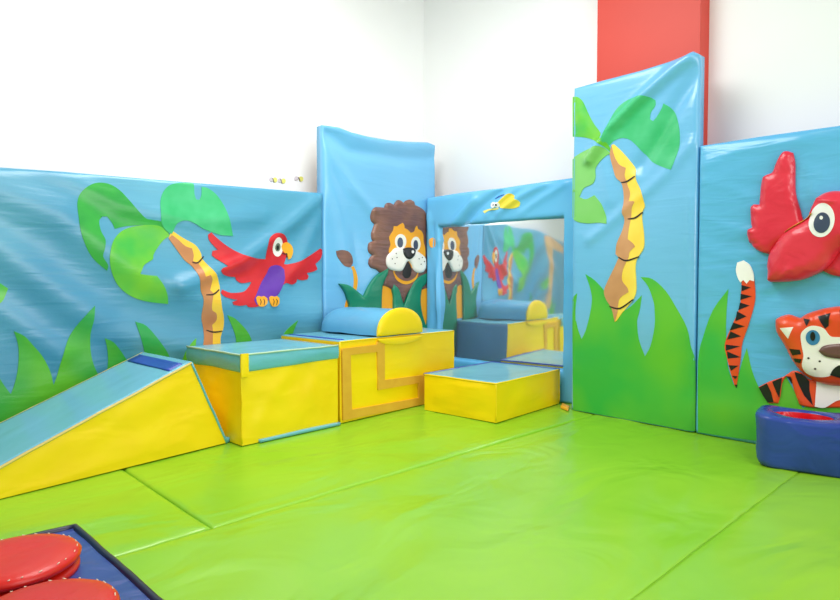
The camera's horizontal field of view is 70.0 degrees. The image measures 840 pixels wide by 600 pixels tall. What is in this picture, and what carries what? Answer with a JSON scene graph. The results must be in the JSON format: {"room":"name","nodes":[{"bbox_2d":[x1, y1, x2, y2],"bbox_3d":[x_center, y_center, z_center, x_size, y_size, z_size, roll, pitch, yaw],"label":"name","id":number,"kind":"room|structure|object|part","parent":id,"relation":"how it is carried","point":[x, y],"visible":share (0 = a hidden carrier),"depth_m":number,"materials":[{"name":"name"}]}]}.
{"room":"soft play room","nodes":[
{"label":"soft play room","id":0,"kind":"room"},
{"bbox_2d":[0,0,423,192],"bbox_3d":[-2.664,-1.066,2.716,7.420,3.650,0.120,-2,3,-42],"label":"wall","id":1,"kind":"structure","parent":0,"point":[217,92],"depth_m":3.80,"materials":[{"name":"white paint"}]},
{"bbox_2d":[269,177,276,182],"bbox_3d":[-1.013,-0.830,4.142,0.062,0.037,0.007,-2,3,-42],"label":"sticker","id":2,"kind":"object","parent":1,"relation":"attached to","point":[271,179],"visible":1,"depth_m":4.14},
{"bbox_2d":[278,178,285,183],"bbox_3d":[-0.965,-0.831,4.186,0.062,0.038,0.007,-2,3,-42],"label":"sticker","id":3,"kind":"object","parent":1,"relation":"attached to","point":[283,180],"visible":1,"depth_m":4.19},
{"bbox_2d":[294,176,302,181],"bbox_3d":[-0.864,-0.864,4.277,0.074,0.039,0.007,-2,3,-42],"label":"sticker","id":4,"kind":"object","parent":1,"relation":"attached to","point":[296,178],"visible":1,"depth_m":4.28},
{"bbox_2d":[424,0,839,196],"bbox_3d":[2.373,-1.062,2.603,0.120,3.650,6.827,-2,3,-42],"label":"wall","id":5,"kind":"structure","parent":0,"point":[501,77],"depth_m":4.12,"materials":[{"name":"white paint"}]},
{"bbox_2d":[597,0,709,145],"bbox_3d":[1.354,-1.094,3.544,0.120,3.650,0.628,-2,3,-42],"label":"column","id":6,"kind":"structure","parent":5,"relation":"attached to","point":[633,36],"depth_m":3.47,"materials":[{"name":"red paint"}]},
{"bbox_3d":[-0.325,0.894,0.194,7.800,0.100,7.400,-2,3,-42],"label":"floor","id":7,"kind":"structure","parent":0,"visible":0},
{"bbox_2d":[0,469,210,557],"bbox_3d":[-2.331,0.768,1.670,2.824,0.053,1.951,-2,3,-42],"label":"floor mat","id":8,"kind":"object","parent":7,"relation":"on","point":[125,516],"visible":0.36,"depth_m":2.06,"materials":[{"name":"green plastic"}]},
{"bbox_2d":[0,352,229,498],"bbox_3d":[-1.520,0.508,2.659,0.571,0.433,1.260,1,2,38],"label":"ramp","id":9,"kind":"object","parent":8,"relation":"on","point":[145,407],"visible":1,"depth_m":2.60,"materials":[{"name":"yellow plastic"}]},
{"bbox_2d":[0,167,322,421],"bbox_3d":[-1.832,0.006,3.058,3.089,1.385,0.214,-2,3,-42],"label":"pad","id":10,"kind":"object","parent":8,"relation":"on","point":[98,272],"visible":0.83,"depth_m":3.23,"materials":[{"name":"blue plastic"}]},
{"bbox_2d":[122,402,595,528],"bbox_3d":[-0.342,0.706,3.527,2.722,0.053,1.879,-2,3,-42],"label":"floor mat","id":11,"kind":"object","parent":7,"relation":"on","point":[223,484],"visible":0.4,"depth_m":2.69,"materials":[{"name":"green plastic"}]},
{"bbox_2d":[186,339,340,445],"bbox_3d":[-0.851,0.473,3.284,0.578,0.458,0.616,2,3,43],"label":"foam block","id":12,"kind":"object","parent":11,"relation":"on","point":[259,391],"visible":0.92,"depth_m":3.06,"materials":[{"name":"yellow plastic"}]},
{"bbox_3d":[-0.855,0.257,3.280,0.546,0.013,0.589,2,3,43],"label":"panel","id":13,"kind":"part","parent":12,"relation":"part of","materials":[{"name":"blue plastic"}]},
{"bbox_2d":[281,328,453,422],"bbox_3d":[-0.309,0.441,3.899,0.586,0.472,1.019,2,3,42],"label":"foam block","id":14,"kind":"object","parent":11,"relation":"on","point":[378,375],"visible":0.66,"depth_m":3.61,"materials":[{"name":"yellow plastic"}]},
{"bbox_3d":[-0.315,0.211,3.893,0.560,0.007,0.998,2,3,42],"label":"panel","id":15,"kind":"part","parent":14,"relation":"part of","materials":[{"name":"blue plastic"}]},
{"bbox_2d":[321,307,422,336],"bbox_3d":[-0.318,0.123,3.860,0.573,0.165,0.393,2,3,42],"label":"bolster","id":16,"kind":"object","parent":14,"relation":"on","point":[373,321],"visible":1,"depth_m":3.69,"materials":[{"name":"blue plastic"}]},
{"bbox_2d":[317,125,434,327],"bbox_3d":[-0.272,-0.285,4.428,1.063,1.874,0.154,-2,3,-42],"label":"pad","id":17,"kind":"object","parent":11,"relation":"on","point":[375,192],"visible":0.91,"depth_m":4.32,"materials":[{"name":"blue plastic"}]},
{"bbox_3d":[0.034,0.051,4.671,0.098,0.289,0.025,-2,3,-42],"label":"leg","id":18,"kind":"part","parent":17,"relation":"part of","materials":[{"name":"leather"}]},
{"bbox_2d":[424,361,559,422],"bbox_3d":[0.466,0.564,3.794,0.544,0.237,0.739,2,3,42],"label":"step","id":19,"kind":"structure","parent":11,"relation":"on","point":[495,392],"depth_m":3.58,"materials":[{"name":"yellow plastic"}]},
{"bbox_3d":[0.465,0.459,3.789,0.510,0.018,0.707,2,3,42],"label":"panel","id":20,"kind":"part","parent":19,"relation":"part of","materials":[{"name":"blue plastic"}]},
{"bbox_3d":[0.442,0.454,3.821,0.786,0.018,0.529,-2,3,-42],"label":"blue trim","id":21,"kind":"part","parent":19,"relation":"part of","materials":[{"name":"blue leather"}]},
{"bbox_2d":[427,178,572,403],"bbox_3d":[0.552,-0.070,4.269,1.274,1.456,0.135,2,3,40],"label":"pad","id":22,"kind":"object","parent":11,"relation":"on","point":[500,261],"visible":0.87,"depth_m":4.20,"materials":[{"name":"plastic"}]},
{"bbox_2d":[440,217,563,369],"bbox_3d":[0.549,-0.051,4.263,1.082,1.044,0.025,2,3,41],"label":"mirror","id":23,"kind":"object","parent":22,"relation":"attached to","point":[502,278],"depth_m":4.21,"materials":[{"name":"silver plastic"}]},
{"bbox_2d":[561,403,569,410],"bbox_3d":[0.906,0.664,3.747,0.052,0.019,0.184,1,2,19],"label":"flap","id":24,"kind":"object","parent":11,"relation":"on","point":[563,406],"visible":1,"depth_m":3.71,"materials":[{"name":"orange"}]},
{"bbox_2d":[117,414,797,599],"bbox_3d":[-0.348,0.775,1.476,5.522,0.052,1.155,-2,3,-44],"label":"floor mat","id":25,"kind":"object","parent":7,"relation":"on","point":[595,507],"visible":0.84,"depth_m":1.93,"materials":[{"name":"green plastic"}]},
{"bbox_2d":[0,524,162,599],"bbox_3d":[-1.001,0.702,1.174,0.920,0.143,1.000,-2,3,-42],"label":"pad","id":26,"kind":"object","parent":25,"relation":"on","point":[64,562],"visible":1,"depth_m":1.44,"materials":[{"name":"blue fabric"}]},
{"bbox_2d":[0,534,81,596],"bbox_3d":[-0.994,0.649,1.469,0.290,0.057,0.290,-2,3,-42],"label":"cushion","id":27,"kind":"object","parent":26,"relation":"on","point":[25,560],"depth_m":1.46,"materials":[{"name":"red leather"}]},
{"bbox_2d":[0,578,119,599],"bbox_3d":[-0.775,0.657,1.229,0.290,0.057,0.290,-2,3,-42],"label":"cushion","id":28,"kind":"object","parent":26,"relation":"on","point":[73,588],"depth_m":1.29,"materials":[{"name":"red leather"}]},
{"bbox_2d":[572,51,704,431],"bbox_3d":[1.189,-0.308,3.409,0.120,1.988,0.769,-2,3,-42],"label":"pad","id":29,"kind":"object","parent":25,"relation":"on","point":[638,136],"visible":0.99,"depth_m":3.35,"materials":[{"name":"blue plastic"}]},
{"bbox_2d":[696,126,839,443],"bbox_3d":[1.843,-0.038,2.732,0.256,1.494,1.120,-2,3,-42],"label":"pad","id":30,"kind":"object","parent":25,"relation":"on","point":[769,271],"visible":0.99,"depth_m":2.87,"materials":[{"name":"blue plastic"}]},
{"bbox_2d":[631,472,839,599],"bbox_3d":[1.262,0.834,-0.293,5.495,0.053,3.748,-2,3,-42],"label":"floor mat","id":31,"kind":"object","parent":7,"relation":"on","point":[786,546],"visible":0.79,"depth_m":1.75,"materials":[{"name":"green plastic"}]},
{"bbox_2d":[755,405,839,477],"bbox_3d":[1.678,0.600,2.583,0.406,0.228,0.297,1,2,34],"label":"tub","id":32,"kind":"object","parent":31,"relation":"on","point":[799,440],"visible":1,"depth_m":2.50,"materials":[{"name":"blue plastic"}]}
]}

